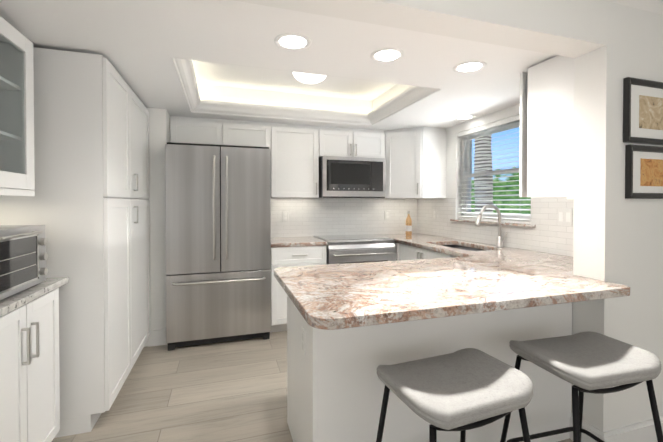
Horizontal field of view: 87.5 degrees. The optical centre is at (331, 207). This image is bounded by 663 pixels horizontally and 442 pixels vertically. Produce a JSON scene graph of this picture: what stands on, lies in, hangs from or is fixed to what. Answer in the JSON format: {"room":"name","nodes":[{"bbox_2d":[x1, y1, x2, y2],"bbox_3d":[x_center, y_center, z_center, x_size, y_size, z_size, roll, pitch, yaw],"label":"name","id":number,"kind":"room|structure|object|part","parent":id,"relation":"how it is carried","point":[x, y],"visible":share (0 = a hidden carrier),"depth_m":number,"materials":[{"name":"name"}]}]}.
{"room":"kitchen","nodes":[
{"label":"kitchen","id":0,"kind":"room"},
{"bbox_2d":[144,108,169,346],"bbox_3d":[-1.961,-0.039,3.352,0.740,2.620,0.530,0,1,-17],"label":"wall","id":1,"kind":"structure","parent":0,"point":[159,129],"depth_m":3.19,"materials":[{"name":"white paint"}]},
{"bbox_2d":[170,116,229,144],"bbox_3d":[-1.369,-0.756,3.633,0.553,0.308,0.330,0,1,-17],"label":"upper cabinet","id":2,"kind":"object","parent":1,"relation":"attached to","point":[194,130],"depth_m":3.48,"materials":[{"name":"white wood"}]},
{"bbox_2d":[148,329,662,441],"bbox_3d":[0.482,1.209,2.664,3.820,0.140,2.276,0,1,-17],"label":"baseboard","id":3,"kind":"structure","parent":1,"relation":"attached to","point":[643,431],"depth_m":1.84,"materials":[{"name":"white paint"}]},
{"bbox_2d":[0,0,606,130],"bbox_3d":[-0.205,-1.087,2.708,3.710,0.510,2.790,0,1,-17],"label":"ceiling","id":4,"kind":"structure","parent":0,"point":[137,44],"depth_m":1.89,"materials":[{"name":"white paint"}]},
{"bbox_2d":[173,65,201,112],"bbox_3d":[-1.110,-0.954,2.703,0.100,0.104,1.080,0,1,-17],"label":"crown molding","id":5,"kind":"structure","parent":4,"relation":"attached to","point":[186,77],"depth_m":2.74,"materials":[{"name":"white paint"}]},
{"bbox_2d":[202,100,372,125],"bbox_3d":[-0.435,-0.964,3.555,1.900,0.104,0.100,0,1,-17],"label":"crown molding","id":6,"kind":"structure","parent":4,"relation":"attached to","point":[208,106],"depth_m":3.52,"materials":[{"name":"white paint"}]},
{"bbox_2d":[274,33,311,50],"bbox_3d":[-0.207,-0.888,1.866,0.200,0.006,0.200,0,1,-17],"label":"recessed light","id":7,"kind":"object","parent":4,"relation":"in","point":[293,41],"visible":1,"depth_m":1.85,"materials":[{"name":"white"}]},
{"bbox_2d":[170,57,441,96],"bbox_3d":[-0.069,-0.951,2.391,1.900,0.104,0.100,0,1,-17],"label":"crown molding","id":8,"kind":"structure","parent":4,"relation":"attached to","point":[182,63],"depth_m":2.40,"materials":[{"name":"white paint"}]},
{"bbox_2d":[292,72,325,83],"bbox_3d":[-0.185,-1.132,2.992,0.316,0.104,0.316,0,1,-17],"label":"flush-mount dome light","id":9,"kind":"object","parent":4,"relation":"attached to","point":[306,78],"visible":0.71,"depth_m":2.94,"materials":[{"name":"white glass"}]},
{"bbox_2d":[370,48,403,62],"bbox_3d":[0.327,-0.890,2.034,0.200,0.006,0.200,0,1,-17],"label":"recessed light","id":10,"kind":"object","parent":4,"relation":"in","point":[384,55],"visible":1,"depth_m":2.03,"materials":[{"name":"white"}]},
{"bbox_2d":[366,93,426,124],"bbox_3d":[0.607,-0.961,3.243,0.100,0.104,1.080,0,1,-17],"label":"crown molding","id":11,"kind":"structure","parent":4,"relation":"attached to","point":[403,100],"depth_m":3.28,"materials":[{"name":"white paint"}]},
{"bbox_2d":[454,115,474,119],"bbox_3d":[1.345,-0.907,3.497,0.200,0.006,0.200,0,1,-17],"label":"recessed light","id":12,"kind":"object","parent":4,"relation":"in","point":[463,117],"visible":1,"depth_m":3.49,"materials":[{"name":"white"}]},
{"bbox_2d":[453,61,486,72],"bbox_3d":[0.880,-0.892,2.208,0.200,0.006,0.200,0,1,-17],"label":"recessed light","id":13,"kind":"object","parent":4,"relation":"in","point":[469,66],"visible":1,"depth_m":2.19,"materials":[{"name":"white"}]},
{"bbox_2d":[52,331,572,441],"bbox_3d":[0.630,1.347,1.064,4.700,0.100,6.880,0,1,-17],"label":"floor","id":14,"kind":"structure","parent":0,"point":[231,391],"depth_m":2.34,"materials":[{"name":"brown wood"}]},
{"bbox_2d":[0,288,59,441],"bbox_3d":[-1.494,0.861,1.371,0.433,0.866,0.890,0,1,-17],"label":"base cabinet","id":15,"kind":"object","parent":14,"relation":"on","point":[29,378],"visible":0.94,"depth_m":1.57,"materials":[{"name":"white wood"}]},
{"bbox_2d":[0,277,68,316],"bbox_3d":[-1.514,0.410,1.395,0.414,0.032,1.018,0,1,-17],"label":"countertop","id":16,"kind":"structure","parent":15,"relation":"on","point":[11,303],"depth_m":1.58,"materials":[{"name":"grey stone"}]},
{"bbox_2d":[0,225,47,299],"bbox_3d":[-1.530,0.242,1.510,0.355,0.300,0.490,0,1,-17],"label":"toaster oven","id":17,"kind":"object","parent":16,"relation":"on","point":[23,256],"visible":1,"depth_m":1.57,"materials":[{"name":"silver metal"}]},
{"bbox_2d":[0,47,149,437],"bbox_3d":[-1.749,0.201,2.497,0.628,2.160,1.223,0,1,-17],"label":"pantry","id":18,"kind":"object","parent":14,"relation":"on","point":[87,205],"visible":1,"depth_m":1.98,"materials":[{"name":"white wood"}]},
{"bbox_2d":[165,142,270,350],"bbox_3d":[-1.113,0.344,3.476,0.920,1.852,0.752,0,1,-17],"label":"fridge","id":19,"kind":"object","parent":14,"relation":"on","point":[218,236],"visible":1,"depth_m":3.17,"materials":[{"name":"silver metal"}]},
{"bbox_2d":[270,246,325,332],"bbox_3d":[-0.411,0.829,3.787,0.572,0.875,0.648,0,1,-17],"label":"base cabinet","id":20,"kind":"object","parent":14,"relation":"on","point":[296,256],"visible":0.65,"depth_m":3.47,"materials":[{"name":"white wood"}]},
{"bbox_2d":[271,236,326,247],"bbox_3d":[-0.416,0.371,3.783,0.588,0.040,0.626,0,1,-17],"label":"countertop","id":21,"kind":"structure","parent":20,"relation":"on","point":[294,241],"depth_m":3.58,"materials":[{"name":"stone"}]},
{"bbox_2d":[274,233,629,329],"bbox_3d":[0.543,0.382,2.885,2.184,0.040,2.916,0,1,-17],"label":"countertop","id":22,"kind":"structure","parent":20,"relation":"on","point":[489,278],"depth_m":1.67,"materials":[{"name":"stone"}]},
{"bbox_2d":[406,211,411,234],"bbox_3d":[0.963,0.194,4.322,0.075,0.301,0.075,0,1,-17],"label":"bottle","id":23,"kind":"object","parent":22,"relation":"on","point":[409,228],"visible":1,"depth_m":4.30,"materials":[{"name":"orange glass"}]},
{"bbox_2d":[441,245,481,250],"bbox_3d":[1.224,0.498,3.265,0.430,0.200,0.760,0,1,-17],"label":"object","id":24,"kind":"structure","parent":22,"relation":"in","point":[464,248],"depth_m":3.52,"materials":[{"name":"metal"}]},
{"bbox_2d":[474,204,506,246],"bbox_3d":[1.418,0.164,3.101,0.305,0.390,0.087,0,1,-17],"label":"faucet","id":25,"kind":"object","parent":22,"relation":"on","point":[499,240],"visible":1,"depth_m":3.12,"materials":[{"name":"silver metal"}]},
{"bbox_2d":[313,234,395,264],"bbox_3d":[0.252,0.803,3.956,0.772,0.922,0.700,0,1,-17],"label":"range","id":26,"kind":"object","parent":14,"relation":"on","point":[358,248],"visible":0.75,"depth_m":3.69,"materials":[{"name":"metal"}]},
{"bbox_2d":[395,243,455,260],"bbox_3d":[1.132,0.833,3.560,0.658,0.873,2.007,0,1,-17],"label":"base cabinet","id":27,"kind":"object","parent":14,"relation":"on","point":[405,252],"visible":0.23,"depth_m":3.50,"materials":[{"name":"white wood"}]},
{"bbox_2d":[287,295,571,441],"bbox_3d":[0.532,0.850,2.018,1.489,0.873,0.653,0,1,-17],"label":"base cabinet","id":28,"kind":"object","parent":14,"relation":"on","point":[335,387],"visible":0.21,"depth_m":1.64,"materials":[{"name":"white"}]},
{"bbox_2d":[301,327,305,356],"bbox_3d":[-0.134,0.633,1.639,0.007,0.115,0.070,0,1,-17],"label":"outlet","id":29,"kind":"object","parent":28,"relation":"attached to","point":[303,342],"visible":0.95,"depth_m":1.62,"materials":[{"name":"white plastic"}]},
{"bbox_2d":[376,348,532,441],"bbox_3d":[0.432,0.944,1.254,0.507,0.707,0.446,0,1,-21],"label":"stool","id":30,"kind":"object","parent":14,"relation":"on","point":[462,391],"visible":1,"depth_m":1.19,"materials":[{"name":"fabric"}]},
{"bbox_2d":[500,331,662,441],"bbox_3d":[1.048,0.941,1.464,0.507,0.707,0.446,0,1,-14],"label":"stool","id":31,"kind":"object","parent":14,"relation":"on","point":[590,362],"visible":1,"depth_m":1.39,"materials":[{"name":"fabric"}]},
{"bbox_2d":[426,104,572,334],"bbox_3d":[1.634,-0.039,3.386,0.200,2.620,2.624,0,1,-17],"label":"wall","id":32,"kind":"structure","parent":0,"point":[453,162],"depth_m":3.85,"materials":[{"name":"white paint"}]},
{"bbox_2d":[450,219,535,226],"bbox_3d":[1.544,0.147,3.383,0.115,0.022,1.080,0,1,-17],"label":"window sill","id":33,"kind":"structure","parent":32,"relation":"attached to","point":[503,223],"depth_m":3.21,"materials":[{"name":"stone"}]},
{"bbox_2d":[462,121,530,221],"bbox_3d":[1.637,-0.342,3.407,0.080,0.955,0.980,0,1,-17],"label":"window","id":34,"kind":"structure","parent":32,"relation":"in","point":[469,153],"depth_m":3.62,"materials":[{"name":"white paint"}]},
{"bbox_2d":[457,115,530,223],"bbox_3d":[1.566,-0.343,3.384,0.056,0.949,0.968,0,1,-17],"label":"window blinds","id":35,"kind":"object","parent":34,"relation":"attached to","point":[495,125],"visible":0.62,"depth_m":3.35,"materials":[{"name":"white plastic"}]},
{"bbox_2d":[572,1,662,431],"bbox_3d":[2.043,-0.024,2.038,1.410,2.620,0.194,0,1,-17],"label":"wall","id":36,"kind":"structure","parent":0,"point":[617,237],"depth_m":1.82,"materials":[{"name":"white paint"}]},
{"bbox_2d":[519,55,574,198],"bbox_3d":[1.576,-0.468,2.199,0.619,0.832,0.401,0,1,-17],"label":"upper cabinet","id":37,"kind":"object","parent":36,"relation":"attached to","point":[546,150],"visible":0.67,"depth_m":2.07,"materials":[{"name":"white wood"}]},
{"bbox_3d":[1.701,-0.501,1.837,0.400,0.330,0.026,0,1,-17],"label":"top picture frame","id":38,"kind":"part","parent":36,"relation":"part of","materials":[{"name":"black wood"}]},
{"bbox_3d":[1.710,-0.185,1.843,0.380,0.277,0.026,0,1,-17],"label":"bottom picture frame","id":39,"kind":"part","parent":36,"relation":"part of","materials":[{"name":"black wood"}]},
{"bbox_3d":[-0.654,-0.048,4.146,4.110,2.620,0.200,0,1,-17],"label":"wall","id":40,"kind":"structure","parent":0,"visible":0},
{"bbox_2d":[230,120,273,151],"bbox_3d":[-0.958,-0.758,3.763,0.554,0.308,0.330,0,1,-17],"label":"upper cabinet","id":41,"kind":"object","parent":40,"relation":"attached to","point":[242,133],"depth_m":3.64,"materials":[{"name":"white wood"}]},
{"bbox_2d":[271,123,321,197],"bbox_3d":[-0.441,-0.511,3.929,0.530,0.806,0.330,0,1,-17],"label":"upper cabinet","id":42,"kind":"object","parent":40,"relation":"attached to","point":[296,154],"depth_m":3.78,"materials":[{"name":"white wood"}]},
{"bbox_2d":[271,198,414,236],"bbox_3d":[0.159,0.117,4.295,2.010,0.456,0.007,0,1,-17],"label":"tile backsplash","id":43,"kind":"structure","parent":40,"relation":"attached to","point":[346,216],"depth_m":4.27,"materials":[{"name":"white tile"}]},
{"bbox_2d":[282,211,288,220],"bbox_3d":[-0.542,0.104,4.066,0.075,0.118,0.007,0,1,-17],"label":"electrical outlet","id":44,"kind":"object","parent":43,"relation":"attached to","point":[285,215],"visible":1,"depth_m":4.06,"materials":[{"name":"white plastic"}]},
{"bbox_2d":[384,211,389,219],"bbox_3d":[0.717,0.100,4.462,0.075,0.118,0.007,0,1,-17],"label":"electrical outlet","id":45,"kind":"object","parent":43,"relation":"attached to","point":[386,215],"visible":1,"depth_m":4.46,"materials":[{"name":"white plastic"}]},
{"bbox_2d":[322,126,385,157],"bbox_3d":[0.198,-0.744,4.127,0.810,0.344,0.330,0,1,-17],"label":"upper cabinet","id":46,"kind":"object","parent":40,"relation":"attached to","point":[336,141],"depth_m":3.97,"materials":[{"name":"white wood"}]},
{"bbox_2d":[319,156,385,197],"bbox_3d":[0.209,-0.340,4.097,0.766,0.458,0.404,0,1,-17],"label":"microwave","id":47,"kind":"object","parent":46,"relation":"attached to","point":[350,177],"visible":0.96,"depth_m":3.90,"materials":[{"name":"metal"}]},
{"bbox_2d":[374,127,445,198],"bbox_3d":[0.936,-0.514,4.205,0.636,0.806,0.628,0,1,-17],"label":"upper cabinet","id":48,"kind":"object","parent":40,"relation":"attached to","point":[415,163],"depth_m":3.98,"materials":[{"name":"white wood"}]},
{"bbox_2d":[415,197,573,256],"bbox_3d":[1.535,0.127,3.357,0.008,0.456,2.623,0,1,-17],"label":"tile backsplash","id":49,"kind":"structure","parent":40,"relation":"attached to","point":[547,236],"depth_m":3.08,"materials":[{"name":"white tile"}]},
{"bbox_2d":[558,209,571,225],"bbox_3d":[1.760,0.072,2.614,0.008,0.125,0.115,0,1,-17],"label":"light switch","id":50,"kind":"object","parent":49,"relation":"attached to","point":[564,216],"visible":1,"depth_m":2.61,"materials":[{"name":"white plastic"}]},
{"bbox_3d":[-1.486,-0.004,0.278,0.200,2.620,6.680,0,1,-17],"label":"wall","id":51,"kind":"structure","parent":0,"visible":0},
{"bbox_2d":[0,16,34,195],"bbox_3d":[-1.524,-0.436,1.325,0.358,0.770,0.790,0,1,-17],"label":"upper cabinet","id":52,"kind":"object","parent":51,"relation":"attached to","point":[17,176],"visible":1,"depth_m":1.69,"materials":[{"name":"white wood"}]},
{"label":"outside","id":53,"kind":"structure","parent":0,"visible":0},
{"bbox_2d":[471,127,530,213],"bbox_3d":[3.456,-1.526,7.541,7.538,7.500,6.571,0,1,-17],"label":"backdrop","id":54,"kind":"structure","parent":53,"point":[505,150],"depth_m":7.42,"materials":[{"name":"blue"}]},
{"bbox_2d":[474,134,492,212],"bbox_3d":[2.418,-1.179,5.627,1.521,5.857,1.650,0,1,-32],"label":"palm tree","id":55,"kind":"object","parent":54,"relation":"on","point":[480,156],"depth_m":5.47,"materials":[{"name":"grey plant"}]},
{"bbox_3d":[1.096,-1.217,-0.281,4.400,0.180,3.690,0,1,-17],"label":"ceiling","id":56,"kind":"structure","parent":0,"visible":0},
{"bbox_2d":[604,0,662,14],"bbox_3d":[0.557,-1.092,1.433,4.400,0.110,0.100,0,1,-17],"label":"crown molding","id":57,"kind":"structure","parent":56,"relation":"attached to","point":[654,6],"depth_m":1.81,"materials":[{"name":"white paint"}]}
]}

